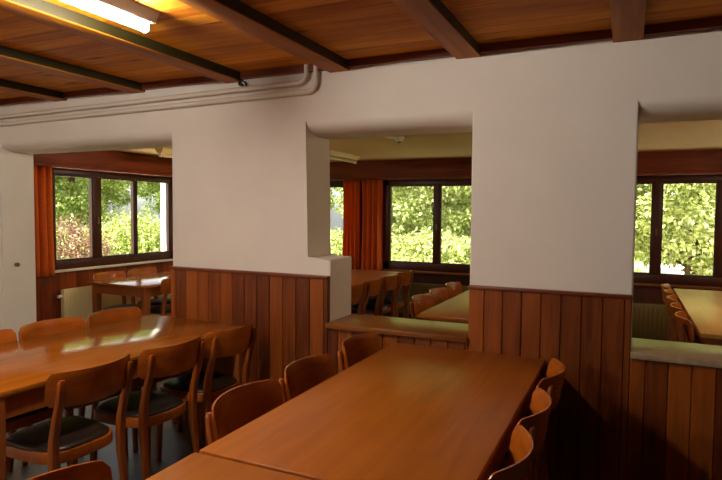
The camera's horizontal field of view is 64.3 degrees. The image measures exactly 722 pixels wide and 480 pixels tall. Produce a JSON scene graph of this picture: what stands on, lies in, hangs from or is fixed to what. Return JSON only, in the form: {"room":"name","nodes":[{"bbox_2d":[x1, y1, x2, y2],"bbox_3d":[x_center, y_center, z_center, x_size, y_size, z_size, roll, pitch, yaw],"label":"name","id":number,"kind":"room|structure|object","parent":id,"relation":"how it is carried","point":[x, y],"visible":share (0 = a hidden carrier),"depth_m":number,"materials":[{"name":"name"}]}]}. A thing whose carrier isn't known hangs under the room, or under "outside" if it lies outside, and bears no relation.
{"room":"dining hall","nodes":[
{"label":"dining hall","id":0,"kind":"room"},
{"bbox_2d":[0,219,2,329],"bbox_3d":[-4.967,0.191,1.370,0.650,2.415,7.880,2,3,25],"label":"wall","id":1,"kind":"structure","parent":0,"point":[1,308],"depth_m":4.81,"materials":[{"name":"white paint"}]},
{"bbox_2d":[36,168,172,321],"bbox_3d":[-2.740,0.052,7.006,0.060,2.170,3.620,2,3,25],"label":"lining","id":2,"kind":"object","parent":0,"point":[48,306],"visible":0.1,"depth_m":6.04,"materials":[{"name":"brown wood"}]},
{"bbox_2d":[33,150,171,176],"bbox_3d":[-2.638,-0.910,6.915,0.143,0.241,3.618,2,3,25],"label":"pelmet","id":3,"kind":"structure","parent":2,"relation":"attached to","point":[112,161],"depth_m":6.42,"materials":[{"name":"brown wood"}]},
{"bbox_2d":[34,166,54,276],"bbox_3d":[-3.240,-0.198,5.697,0.120,1.140,0.413,2,3,25],"label":"curtain","id":4,"kind":"object","parent":3,"relation":"hanging from","point":[43,199],"visible":0.48,"depth_m":5.76,"materials":[{"name":"orange fabric"}]},
{"bbox_2d":[6,378,205,479],"bbox_3d":[-0.802,1.490,1.821,8.500,0.150,12.100,2,3,25],"label":"floor","id":5,"kind":"structure","parent":0,"point":[176,446],"depth_m":3.54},
{"bbox_2d":[0,329,60,471],"bbox_3d":[-1.923,0.930,3.034,0.510,0.826,0.432,2,3,27],"label":"dining chair","id":6,"kind":"object","parent":5,"relation":"on","point":[14,423],"visible":0.29,"depth_m":2.98,"materials":[{"name":"brown wood"}]},
{"bbox_2d":[27,460,111,479],"bbox_3d":[-0.630,1.027,1.339,0.510,0.826,0.432,2,3,25],"label":"dining chair","id":7,"kind":"object","parent":5,"relation":"on","point":[98,469],"visible":1,"depth_m":1.54,"materials":[{"name":"brown wood"}]},
{"bbox_2d":[6,354,133,479],"bbox_3d":[-1.363,0.954,2.670,0.510,0.826,0.432,2,3,27],"label":"dining chair","id":8,"kind":"object","parent":5,"relation":"on","point":[56,441],"visible":0.94,"depth_m":2.56,"materials":[{"name":"brown wood"}]},
{"bbox_2d":[18,317,127,466],"bbox_3d":[-1.718,0.913,3.428,0.510,0.826,0.432,2,3,27],"label":"dining chair","id":9,"kind":"object","parent":5,"relation":"on","point":[51,326],"visible":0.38,"depth_m":3.50,"materials":[{"name":"brown wood"}]},
{"bbox_2d":[57,285,170,321],"bbox_3d":[-2.809,0.818,6.737,0.086,0.665,1.670,2,3,25],"label":"radiator","id":10,"kind":"object","parent":5,"relation":"on","point":[75,302],"visible":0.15,"depth_m":6.20,"materials":[{"name":"beige metal"}]},
{"bbox_2d":[92,271,140,309],"bbox_3d":[-2.564,0.769,6.152,0.510,0.826,0.432,2,3,25],"label":"dining chair","id":11,"kind":"object","parent":5,"relation":"on","point":[113,274],"visible":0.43,"depth_m":6.23,"materials":[{"name":"brown wood"}]},
{"bbox_2d":[0,314,244,479],"bbox_3d":[-1.491,0.956,3.205,0.850,0.765,1.600,2,3,27],"label":"dining table","id":12,"kind":"object","parent":5,"relation":"on","point":[26,365],"visible":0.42,"depth_m":3.06,"materials":[{"name":"brown wood"}]},
{"bbox_2d":[87,271,170,315],"bbox_3d":[-2.096,0.785,6.520,0.800,0.765,1.700,2,3,25],"label":"dining table","id":13,"kind":"object","parent":5,"relation":"on","point":[145,286],"visible":0.39,"depth_m":5.82,"materials":[{"name":"brown wood"}]},
{"bbox_2d":[86,307,181,452],"bbox_3d":[-1.512,0.895,3.822,0.510,0.826,0.432,2,3,27],"label":"dining chair","id":14,"kind":"object","parent":5,"relation":"on","point":[115,314],"visible":0.28,"depth_m":3.85,"materials":[{"name":"brown wood"}]},
{"bbox_2d":[90,335,204,479],"bbox_3d":[-1.141,0.934,3.095,0.510,0.826,0.432,2,3,27],"label":"dining chair","id":15,"kind":"object","parent":5,"relation":"on","point":[147,408],"visible":0.98,"depth_m":2.97,"materials":[{"name":"brown wood"}]},
{"bbox_2d":[127,267,170,306],"bbox_3d":[-2.366,0.749,6.577,0.510,0.826,0.432,2,3,25],"label":"dining chair","id":16,"kind":"object","parent":5,"relation":"on","point":[156,301],"visible":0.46,"depth_m":6.57,"materials":[{"name":"brown wood"}]},
{"bbox_2d":[150,278,170,316],"bbox_3d":[-2.050,0.782,5.979,0.510,0.826,0.432,2,3,25],"label":"dining chair","id":17,"kind":"object","parent":5,"relation":"on","point":[163,310],"visible":0.37,"depth_m":5.74,"materials":[{"name":"brown wood"}]},
{"bbox_2d":[156,321,256,461],"bbox_3d":[-0.931,0.916,3.498,0.510,0.826,0.432,2,3,27],"label":"dining chair","id":18,"kind":"object","parent":5,"relation":"on","point":[218,344],"visible":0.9,"depth_m":3.38,"materials":[{"name":"brown wood"}]},
{"bbox_2d":[146,452,311,479],"bbox_3d":[-0.490,1.082,0.868,0.830,0.765,1.660,2,3,25],"label":"dining table","id":19,"kind":"object","parent":5,"relation":"on","point":[196,466],"visible":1,"depth_m":1.64,"materials":[{"name":"brown wood"}]},
{"bbox_2d":[205,379,283,444],"bbox_3d":[-0.270,0.991,2.114,0.510,0.826,0.432,2,3,25],"label":"dining chair","id":20,"kind":"object","parent":5,"relation":"on","point":[237,407],"visible":0.7,"depth_m":2.22,"materials":[{"name":"brown wood"}]},
{"bbox_2d":[278,354,335,402],"bbox_3d":[-0.074,0.972,2.535,0.510,0.826,0.432,2,3,25],"label":"dining chair","id":21,"kind":"object","parent":5,"relation":"on","point":[301,375],"visible":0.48,"depth_m":2.66,"materials":[{"name":"brown wood"}]},
{"bbox_2d":[337,332,380,371],"bbox_3d":[0.158,0.949,3.033,0.510,0.826,0.432,2,3,25],"label":"dining chair","id":22,"kind":"object","parent":5,"relation":"on","point":[356,348],"visible":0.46,"depth_m":3.16,"materials":[{"name":"brown wood"}]},
{"bbox_2d":[351,282,366,313],"bbox_3d":[-0.229,0.821,5.531,0.510,0.826,0.432,2,3,25],"label":"dining chair","id":23,"kind":"object","parent":5,"relation":"on","point":[358,292],"visible":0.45,"depth_m":5.40,"materials":[{"name":"brown wood"}]},
{"bbox_2d":[351,277,383,315],"bbox_3d":[-0.044,0.802,5.930,0.510,0.826,0.432,2,3,25],"label":"dining chair","id":24,"kind":"object","parent":5,"relation":"on","point":[374,287],"visible":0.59,"depth_m":5.78,"materials":[{"name":"brown wood"}]},
{"bbox_2d":[199,342,544,479],"bbox_3d":[0.215,1.013,2.380,0.830,0.765,1.655,2,3,25],"label":"dining table","id":25,"kind":"object","parent":5,"relation":"on","point":[404,411],"visible":0.78,"depth_m":2.05,"materials":[{"name":"brown wood"}]},
{"bbox_2d":[351,273,399,316],"bbox_3d":[0.150,0.783,6.346,0.510,0.826,0.432,2,3,25],"label":"dining chair","id":26,"kind":"object","parent":5,"relation":"on","point":[390,282],"visible":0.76,"depth_m":6.21,"materials":[{"name":"brown wood"}]},
{"bbox_2d":[351,269,408,317],"bbox_3d":[-0.192,0.815,6.253,0.800,0.765,2.200,2,3,25],"label":"dining table","id":27,"kind":"object","parent":5,"relation":"on","point":[358,276],"visible":0.2,"depth_m":6.88,"materials":[{"name":"brown wood"}]},
{"bbox_2d":[367,270,412,318],"bbox_3d":[0.336,0.765,6.745,0.510,0.826,0.432,2,3,25],"label":"dining chair","id":28,"kind":"object","parent":5,"relation":"on","point":[406,278],"visible":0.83,"depth_m":6.62,"materials":[{"name":"brown wood"}]},
{"bbox_2d":[409,293,433,318],"bbox_3d":[0.660,0.875,4.612,0.510,0.826,0.432,2,3,25],"label":"dining chair","id":29,"kind":"object","parent":5,"relation":"on","point":[420,303],"visible":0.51,"depth_m":4.75,"materials":[{"name":"brown wood"}]},
{"bbox_2d":[393,282,468,313],"bbox_3d":[1.153,0.864,7.182,1.700,0.600,0.086,2,3,25],"label":"radiator","id":30,"kind":"object","parent":5,"relation":"on","point":[415,288],"visible":0.14,"depth_m":7.32,"materials":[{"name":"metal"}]},
{"bbox_2d":[429,287,448,305],"bbox_3d":[0.846,0.856,5.011,0.510,0.826,0.432,2,3,25],"label":"dining chair","id":31,"kind":"object","parent":5,"relation":"on","point":[439,295],"visible":0.22,"depth_m":5.18,"materials":[{"name":"brown wood"}]},
{"bbox_2d":[418,290,468,323],"bbox_3d":[1.192,0.893,4.951,0.800,0.765,2.000,2,3,25],"label":"dining table","id":32,"kind":"object","parent":5,"relation":"on","point":[455,309],"visible":0.12,"depth_m":4.31,"materials":[{"name":"brown wood"}]},
{"bbox_2d":[445,281,462,298],"bbox_3d":[1.057,0.836,5.463,0.510,0.826,0.432,2,3,25],"label":"dining chair","id":33,"kind":"object","parent":5,"relation":"on","point":[454,289],"visible":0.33,"depth_m":5.63,"materials":[{"name":"brown wood"}]},
{"bbox_2d":[488,424,532,479],"bbox_3d":[0.262,1.012,1.790,0.510,0.826,0.432,2,3,25],"label":"dining chair","id":34,"kind":"object","parent":5,"relation":"on","point":[520,454],"visible":1,"depth_m":1.71,"materials":[{"name":"brown wood"}]},
{"bbox_2d":[498,358,564,479],"bbox_3d":[0.662,0.973,2.651,0.510,0.826,0.432,2,3,25],"label":"dining chair","id":35,"kind":"object","parent":5,"relation":"on","point":[552,384],"visible":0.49,"depth_m":2.48,"materials":[{"name":"brown wood"}]},
{"bbox_2d":[515,387,550,479],"bbox_3d":[0.447,0.994,2.189,0.510,0.826,0.432,2,3,25],"label":"dining chair","id":36,"kind":"object","parent":5,"relation":"on","point":[536,423],"visible":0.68,"depth_m":2.01,"materials":[{"name":"brown wood"}]},
{"bbox_2d":[632,302,668,339],"bbox_3d":[3.487,0.969,6.101,1.950,0.540,0.086,2,3,25],"label":"radiator","id":37,"kind":"object","parent":5,"relation":"on","point":[649,320],"visible":0.23,"depth_m":6.22,"materials":[{"name":"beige metal"}]},
{"bbox_2d":[661,284,671,340],"bbox_3d":[3.124,0.855,5.452,0.510,0.826,0.432,2,3,25],"label":"dining chair","id":38,"kind":"object","parent":5,"relation":"on","point":[663,286],"visible":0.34,"depth_m":5.63,"materials":[{"name":"brown wood"}]},
{"bbox_2d":[670,302,683,341],"bbox_3d":[2.563,0.910,4.247,0.510,0.826,0.432,2,3,25],"label":"dining chair","id":39,"kind":"object","parent":5,"relation":"on","point":[674,307],"visible":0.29,"depth_m":4.29,"materials":[{"name":"brown wood"}]},
{"bbox_2d":[664,289,698,341],"bbox_3d":[2.938,0.873,5.053,0.510,0.826,0.432,2,3,25],"label":"dining chair","id":40,"kind":"object","parent":5,"relation":"on","point":[667,292],"visible":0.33,"depth_m":5.11,"materials":[{"name":"brown wood"}]},
{"bbox_2d":[674,311,694,342],"bbox_3d":[2.378,0.928,3.849,0.510,0.826,0.432,2,3,25],"label":"dining chair","id":41,"kind":"object","parent":5,"relation":"on","point":[684,327],"visible":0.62,"depth_m":3.76,"materials":[{"name":"brown wood"}]},
{"bbox_2d":[667,295,701,343],"bbox_3d":[2.753,0.891,4.655,0.510,0.826,0.432,2,3,25],"label":"dining chair","id":42,"kind":"object","parent":5,"relation":"on","point":[671,298],"visible":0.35,"depth_m":4.70,"materials":[{"name":"brown wood"}]},
{"bbox_2d":[673,288,721,345],"bbox_3d":[3.020,0.930,4.532,0.850,0.765,2.400,2,3,25],"label":"dining table","id":43,"kind":"object","parent":5,"relation":"on","point":[703,308],"visible":0.49,"depth_m":4.42,"materials":[{"name":"brown wood"}]},
{"bbox_2d":[160,183,165,250],"bbox_3d":[-2.885,-0.111,6.934,0.150,2.500,3.980,2,3,25],"label":"wall","id":44,"kind":"structure","parent":0,"point":[162,185],"depth_m":7.58,"materials":[{"name":"white paint"}]},
{"bbox_2d":[52,168,172,272],"bbox_3d":[-2.835,-0.236,6.717,0.125,1.079,1.820,2,3,25],"label":"window","id":45,"kind":"structure","parent":44,"relation":"in","point":[96,260],"depth_m":6.55,"materials":[{"name":"brown wood"}]},
{"bbox_2d":[0,28,721,350],"bbox_3d":[0.089,0.128,3.530,8.000,2.415,0.300,2,3,25],"label":"wall","id":46,"kind":"structure","parent":0,"point":[554,129],"depth_m":3.19,"materials":[{"name":"white paint"}]},
{"bbox_2d":[0,96,48,105],"bbox_3d":[-2.693,-1.118,4.582,0.698,0.045,0.034,2,3,25],"label":"trim","id":47,"kind":"structure","parent":46,"relation":"attached to","point":[19,100],"depth_m":4.58,"materials":[{"name":"brown wood"}]},
{"bbox_2d":[63,87,124,98],"bbox_3d":[-1.954,-1.094,4.239,0.668,0.045,0.034,2,3,25],"label":"trim","id":48,"kind":"structure","parent":46,"relation":"attached to","point":[97,91],"depth_m":4.25,"materials":[{"name":"brown wood"}]},
{"bbox_2d":[0,64,308,118],"bbox_3d":[-2.218,-0.970,2.902,2.972,0.155,2.668,2,3,25],"label":"pipe","id":49,"kind":"object","parent":46,"relation":"attached to","point":[304,78],"visible":1,"depth_m":3.92,"materials":[{"name":"metal"}]},
{"bbox_2d":[0,65,318,125],"bbox_3d":[-2.189,-0.941,2.889,3.037,0.212,2.668,2,3,25],"label":"pipe","id":50,"kind":"object","parent":46,"relation":"attached to","point":[313,87],"visible":0.94,"depth_m":3.88,"materials":[{"name":"metal"}]},
{"bbox_2d":[142,76,220,89],"bbox_3d":[-1.208,-1.070,3.893,0.713,0.045,0.034,2,3,25],"label":"trim","id":51,"kind":"structure","parent":46,"relation":"attached to","point":[202,79],"depth_m":3.89,"materials":[{"name":"brown wood"}]},
{"bbox_2d":[169,266,329,278],"bbox_3d":[-0.761,0.210,3.746,1.248,0.018,0.038,2,3,25],"label":"rail","id":52,"kind":"object","parent":46,"relation":"attached to","point":[170,267],"visible":1,"depth_m":3.71,"materials":[{"name":"brown wood"}]},
{"bbox_2d":[171,269,329,428],"bbox_3d":[-0.764,0.766,3.778,1.244,1.100,0.027,2,3,25],"label":"boards","id":53,"kind":"object","parent":46,"relation":"attached to","point":[290,315],"visible":0.52,"depth_m":3.69,"materials":[{"name":"brown wood"}]},
{"bbox_2d":[240,64,324,79],"bbox_3d":[-0.479,-1.047,3.555,0.631,0.045,0.034,2,3,25],"label":"trim","id":54,"kind":"structure","parent":46,"relation":"attached to","point":[297,69],"depth_m":3.56,"materials":[{"name":"brown wood"}]},
{"bbox_2d":[326,313,468,342],"bbox_3d":[0.258,0.523,3.458,0.868,0.032,0.380,2,3,25],"label":"sill","id":55,"kind":"structure","parent":46,"relation":"attached to","point":[405,327],"depth_m":3.39,"materials":[{"name":"brown wood"}]},
{"bbox_2d":[328,329,467,374],"bbox_3d":[0.192,0.947,3.342,0.866,0.800,0.027,2,3,25],"label":"boards","id":56,"kind":"object","parent":46,"relation":"attached to","point":[336,337],"visible":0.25,"depth_m":3.33,"materials":[{"name":"brown wood"}]},
{"bbox_2d":[347,48,453,67],"bbox_3d":[0.220,-1.024,3.231,0.645,0.045,0.034,2,3,25],"label":"trim","id":57,"kind":"structure","parent":46,"relation":"attached to","point":[437,53],"depth_m":3.22,"materials":[{"name":"brown wood"}]},
{"bbox_2d":[479,29,612,53],"bbox_3d":[0.924,-1.002,2.904,0.645,0.045,0.034,2,3,25],"label":"trim","id":58,"kind":"structure","parent":46,"relation":"attached to","point":[602,35],"depth_m":2.88,"materials":[{"name":"brown wood"}]},
{"bbox_2d":[468,289,631,479],"bbox_3d":[0.949,0.821,2.984,0.801,1.100,0.027,2,3,25],"label":"boards","id":59,"kind":"object","parent":46,"relation":"attached to","point":[587,430],"visible":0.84,"depth_m":2.90,"materials":[{"name":"brown wood"}]},
{"bbox_2d":[468,285,632,298],"bbox_3d":[0.952,0.265,2.952,0.805,0.018,0.038,2,3,25],"label":"rail","id":60,"kind":"object","parent":46,"relation":"attached to","point":[513,289],"visible":1,"depth_m":2.93,"materials":[{"name":"brown wood"}]},
{"bbox_2d":[626,358,721,479],"bbox_3d":[2.476,1.014,2.282,2.570,0.812,0.027,2,3,25],"label":"boards","id":61,"kind":"object","parent":46,"relation":"attached to","point":[675,410],"visible":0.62,"depth_m":2.72,"materials":[{"name":"brown wood"}]},
{"bbox_2d":[630,338,721,367],"bbox_3d":[2.473,0.585,2.425,2.420,0.032,0.370,2,3,25],"label":"sill","id":62,"kind":"structure","parent":46,"relation":"attached to","point":[705,355],"depth_m":2.77,"materials":[{"name":"wood"}]},
{"bbox_2d":[644,17,721,36],"bbox_3d":[1.629,-0.979,2.577,0.646,0.045,0.034,2,3,25],"label":"trim","id":63,"kind":"structure","parent":46,"relation":"attached to","point":[715,22],"depth_m":2.63,"materials":[{"name":"brown wood"}]},
{"bbox_2d":[0,0,721,98],"bbox_3d":[-1.266,-0.965,-0.239,7.750,0.160,8.180,2,3,25],"label":"ceiling","id":64,"kind":"structure","parent":0,"point":[350,29],"depth_m":2.81,"materials":[{"name":"brown wood"}]},
{"bbox_2d":[0,79,66,101],"bbox_3d":[-3.927,-0.941,0.944,0.132,0.062,7.679,2,3,25],"label":"ceiling beam","id":65,"kind":"structure","parent":64,"relation":"attached to","point":[8,86],"depth_m":4.15,"materials":[{"name":"brown wood"}]},
{"bbox_2d":[0,45,144,93],"bbox_3d":[-3.202,-0.918,0.608,0.132,0.062,7.679,2,3,25],"label":"ceiling beam","id":66,"kind":"structure","parent":64,"relation":"attached to","point":[8,55],"depth_m":3.52,"materials":[{"name":"brown wood"}]},
{"bbox_2d":[61,0,159,33],"bbox_3d":[-1.222,-0.951,2.020,0.116,0.093,1.270,2,3,25],"label":"ceiling lamp","id":67,"kind":"object","parent":64,"relation":"attached to","point":[131,13],"visible":1,"depth_m":2.43,"materials":[{"name":"plastic"}]},
{"bbox_2d":[0,0,242,83],"bbox_3d":[-2.436,-0.893,0.253,0.132,0.062,7.679,2,3,25],"label":"ceiling beam","id":68,"kind":"structure","parent":64,"relation":"attached to","point":[41,11],"depth_m":2.80,"materials":[{"name":"brown wood"}]},
{"bbox_2d":[238,81,246,86],"bbox_3d":[-0.753,-0.996,3.667,0.060,0.041,0.052,2,3,25],"label":"fitting","id":69,"kind":"object","parent":68,"relation":"attached to","point":[240,83],"visible":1,"depth_m":3.66,"materials":[{"name":"black plastic"}]},
{"bbox_2d":[177,0,349,72],"bbox_3d":[-1.744,-0.871,-0.068,0.132,0.062,7.679,2,3,25],"label":"ceiling beam","id":70,"kind":"structure","parent":64,"relation":"attached to","point":[237,14],"depth_m":2.69,"materials":[{"name":"brown wood"}]},
{"bbox_2d":[391,0,480,58],"bbox_3d":[-1.039,-0.849,-0.395,0.132,0.062,7.679,2,3,25],"label":"ceiling beam","id":71,"kind":"structure","parent":64,"relation":"attached to","point":[433,16],"depth_m":2.58,"materials":[{"name":"brown wood"}]},
{"bbox_2d":[609,0,646,42],"bbox_3d":[-0.335,-0.826,-0.722,0.132,0.062,7.679,2,3,25],"label":"ceiling beam","id":72,"kind":"structure","parent":64,"relation":"attached to","point":[627,16],"depth_m":2.45,"materials":[{"name":"brown wood"}]},
{"bbox_2d":[114,119,721,161],"bbox_3d":[0.943,-1.102,5.405,8.500,0.360,3.920,2,3,25],"label":"ceiling","id":73,"kind":"structure","parent":0,"point":[703,134],"depth_m":5.51,"materials":[{"name":"beige paint"}]},
{"bbox_2d":[155,148,171,157],"bbox_3d":[-1.917,-0.967,6.737,0.116,0.093,1.230,2,3,25],"label":"ceiling lamp","id":74,"kind":"object","parent":73,"relation":"attached to","point":[162,152],"visible":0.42,"depth_m":6.21,"materials":[{"name":"beige plastic"}]},
{"bbox_2d":[329,149,359,163],"bbox_3d":[-0.326,-0.932,6.318,0.116,0.093,1.250,2,3,25],"label":"ceiling lamp","id":75,"kind":"object","parent":73,"relation":"attached to","point":[350,158],"visible":0.52,"depth_m":6.53,"materials":[{"name":"beige plastic"}]},
{"bbox_2d":[384,136,403,142],"bbox_3d":[0.293,-0.879,5.000,0.089,0.058,0.252,2,3,34],"label":"smoke detector","id":76,"kind":"object","parent":73,"relation":"attached to","point":[399,139],"visible":0.98,"depth_m":5.03,"materials":[{"name":"white plastic"}]},
{"bbox_2d":[330,175,721,340],"bbox_3d":[1.689,0.092,6.979,8.000,2.170,0.060,2,3,25],"label":"lining","id":77,"kind":"object","parent":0,"point":[643,294],"visible":0.08,"depth_m":7.16,"materials":[{"name":"brown wood"}]},
{"bbox_2d":[330,181,361,269],"bbox_3d":[-0.787,-0.219,8.086,1.820,1.182,0.125,2,3,25],"label":"window","id":78,"kind":"structure","parent":77,"relation":"attached to","point":[332,184],"depth_m":7.73,"materials":[{"name":"brown wood"}]},
{"bbox_2d":[381,180,471,275],"bbox_3d":[1.190,-0.156,7.169,2.040,1.182,0.125,2,3,25],"label":"window","id":79,"kind":"structure","parent":77,"relation":"attached to","point":[434,267],"depth_m":7.32,"materials":[{"name":"brown wood"}]},
{"bbox_2d":[330,150,721,180],"bbox_3d":[1.720,-0.863,6.806,7.855,0.246,0.143,2,3,25],"label":"pelmet","id":80,"kind":"structure","parent":77,"relation":"attached to","point":[696,162],"depth_m":7.02,"materials":[{"name":"brown wood"}]},
{"bbox_2d":[342,180,360,269],"bbox_3d":[-0.124,-0.200,7.695,0.246,1.250,0.118,2,3,25],"label":"curtain","id":81,"kind":"object","parent":80,"relation":"hanging from","point":[351,188],"visible":0.88,"depth_m":7.69,"materials":[{"name":"orange fabric"}]},
{"bbox_2d":[361,180,382,270],"bbox_3d":[0.145,-0.186,7.567,0.303,1.260,0.117,2,3,25],"label":"curtain","id":82,"kind":"object","parent":80,"relation":"hanging from","point":[372,190],"visible":0.9,"depth_m":7.55,"materials":[{"name":"orange fabric"}]},
{"bbox_2d":[633,176,721,289],"bbox_3d":[3.525,-0.081,6.086,2.290,1.182,0.125,2,3,25],"label":"window","id":83,"kind":"structure","parent":77,"relation":"attached to","point":[654,277],"depth_m":6.17,"materials":[{"name":"brown wood"}]},
{"label":"outside","id":84,"kind":"structure","parent":0,"visible":0},
{"bbox_2d":[56,227,683,262],"bbox_3d":[-2.130,0.832,19.243,70.000,0.200,57.000,2,3,25],"label":"ground","id":85,"kind":"structure","parent":84,"point":[640,252],"depth_m":25.41,"materials":[{"name":"plant"}]},
{"bbox_2d":[55,177,84,220],"bbox_3d":[-12.557,-2.921,21.561,5.421,6.879,5.417,0,3,-16],"label":"leafy tree","id":86,"kind":"object","parent":85,"relation":"on","point":[58,177],"visible":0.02,"depth_m":21.65,"materials":[{"name":"green plant"}]},
{"bbox_2d":[56,202,119,259],"bbox_3d":[-6.036,0.372,11.456,2.545,2.244,2.634,0,3,-15],"label":"shrub","id":87,"kind":"object","parent":85,"relation":"on","point":[79,247],"visible":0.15,"depth_m":11.00,"materials":[{"name":"orange plant"}]},
{"bbox_2d":[55,176,146,255],"bbox_3d":[-8.794,-2.193,17.510,4.643,5.896,4.646,2,3,26],"label":"leafy tree","id":88,"kind":"object","parent":85,"relation":"on","point":[74,199],"visible":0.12,"depth_m":16.96,"materials":[{"name":"green plant"}]},
{"bbox_2d":[61,202,160,254],"bbox_3d":[-5.250,0.257,13.402,2.695,2.312,2.165,1,3,0],"label":"shrub","id":89,"kind":"object","parent":85,"relation":"on","point":[149,233],"visible":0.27,"depth_m":12.85,"materials":[{"name":"green plant"}]},
{"bbox_2d":[137,182,160,213],"bbox_3d":[-8.386,-3.314,26.867,5.674,7.206,5.679,2,3,28],"label":"leafy tree","id":90,"kind":"object","parent":85,"relation":"on","point":[152,188],"visible":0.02,"depth_m":26.25,"materials":[{"name":"green plant"}]},
{"bbox_2d":[330,187,337,197],"bbox_3d":[-2.929,-1.784,15.891,4.661,5.345,4.620,-1,3,-23],"label":"leafy tree","id":91,"kind":"object","parent":85,"relation":"on","point":[336,189],"visible":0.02,"depth_m":15.54,"materials":[{"name":"green plant"}]},
{"bbox_2d":[330,202,342,254],"bbox_3d":[-0.801,0.363,11.306,2.194,2.373,2.803,3,4,37],"label":"shrub","id":92,"kind":"object","parent":85,"relation":"on","point":[336,241],"visible":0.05,"depth_m":10.85,"materials":[{"name":"green plant"}]},
{"bbox_2d":[330,187,342,210],"bbox_3d":[-2.916,-3.166,24.881,5.674,7.206,5.679,2,3,28],"label":"leafy tree","id":93,"kind":"object","parent":85,"relation":"on","point":[333,197],"visible":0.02,"depth_m":24.39,"materials":[{"name":"green plant"}]},
{"bbox_2d":[331,187,465,229],"bbox_3d":[1.484,-2.197,19.310,5.106,5.908,5.152,-1,3,-25],"label":"leafy tree","id":94,"kind":"object","parent":85,"relation":"on","point":[340,190],"visible":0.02,"depth_m":19.34,"materials":[{"name":"green plant"}]},
{"bbox_2d":[335,186,471,245],"bbox_3d":[1.717,-1.763,13.479,4.907,5.626,4.863,3,4,40],"label":"leafy tree","id":95,"kind":"object","parent":85,"relation":"on","point":[406,201],"visible":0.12,"depth_m":12.17,"materials":[{"name":"green plant"}]},
{"bbox_2d":[391,223,470,263],"bbox_3d":[1.278,0.431,10.317,2.194,2.373,2.803,-1,3,-26],"label":"shrub","id":96,"kind":"object","parent":85,"relation":"on","point":[410,248],"visible":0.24,"depth_m":9.70,"materials":[{"name":"green plant"}]},
{"bbox_2d":[634,183,715,275],"bbox_3d":[6.580,-1.608,11.255,4.863,5.626,4.907,2,3,33],"label":"leafy tree","id":97,"kind":"object","parent":85,"relation":"on","point":[686,207],"visible":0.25,"depth_m":10.43,"materials":[{"name":"green plant"}]},
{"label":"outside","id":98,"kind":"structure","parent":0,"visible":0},
{"bbox_2d":[634,262,712,273],"bbox_3d":[4.664,1.176,11.268,25.034,0.030,18.517,1,3,3],"label":"path","id":99,"kind":"structure","parent":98,"point":[664,269],"depth_m":17.44,"materials":[{"name":"white concrete"}]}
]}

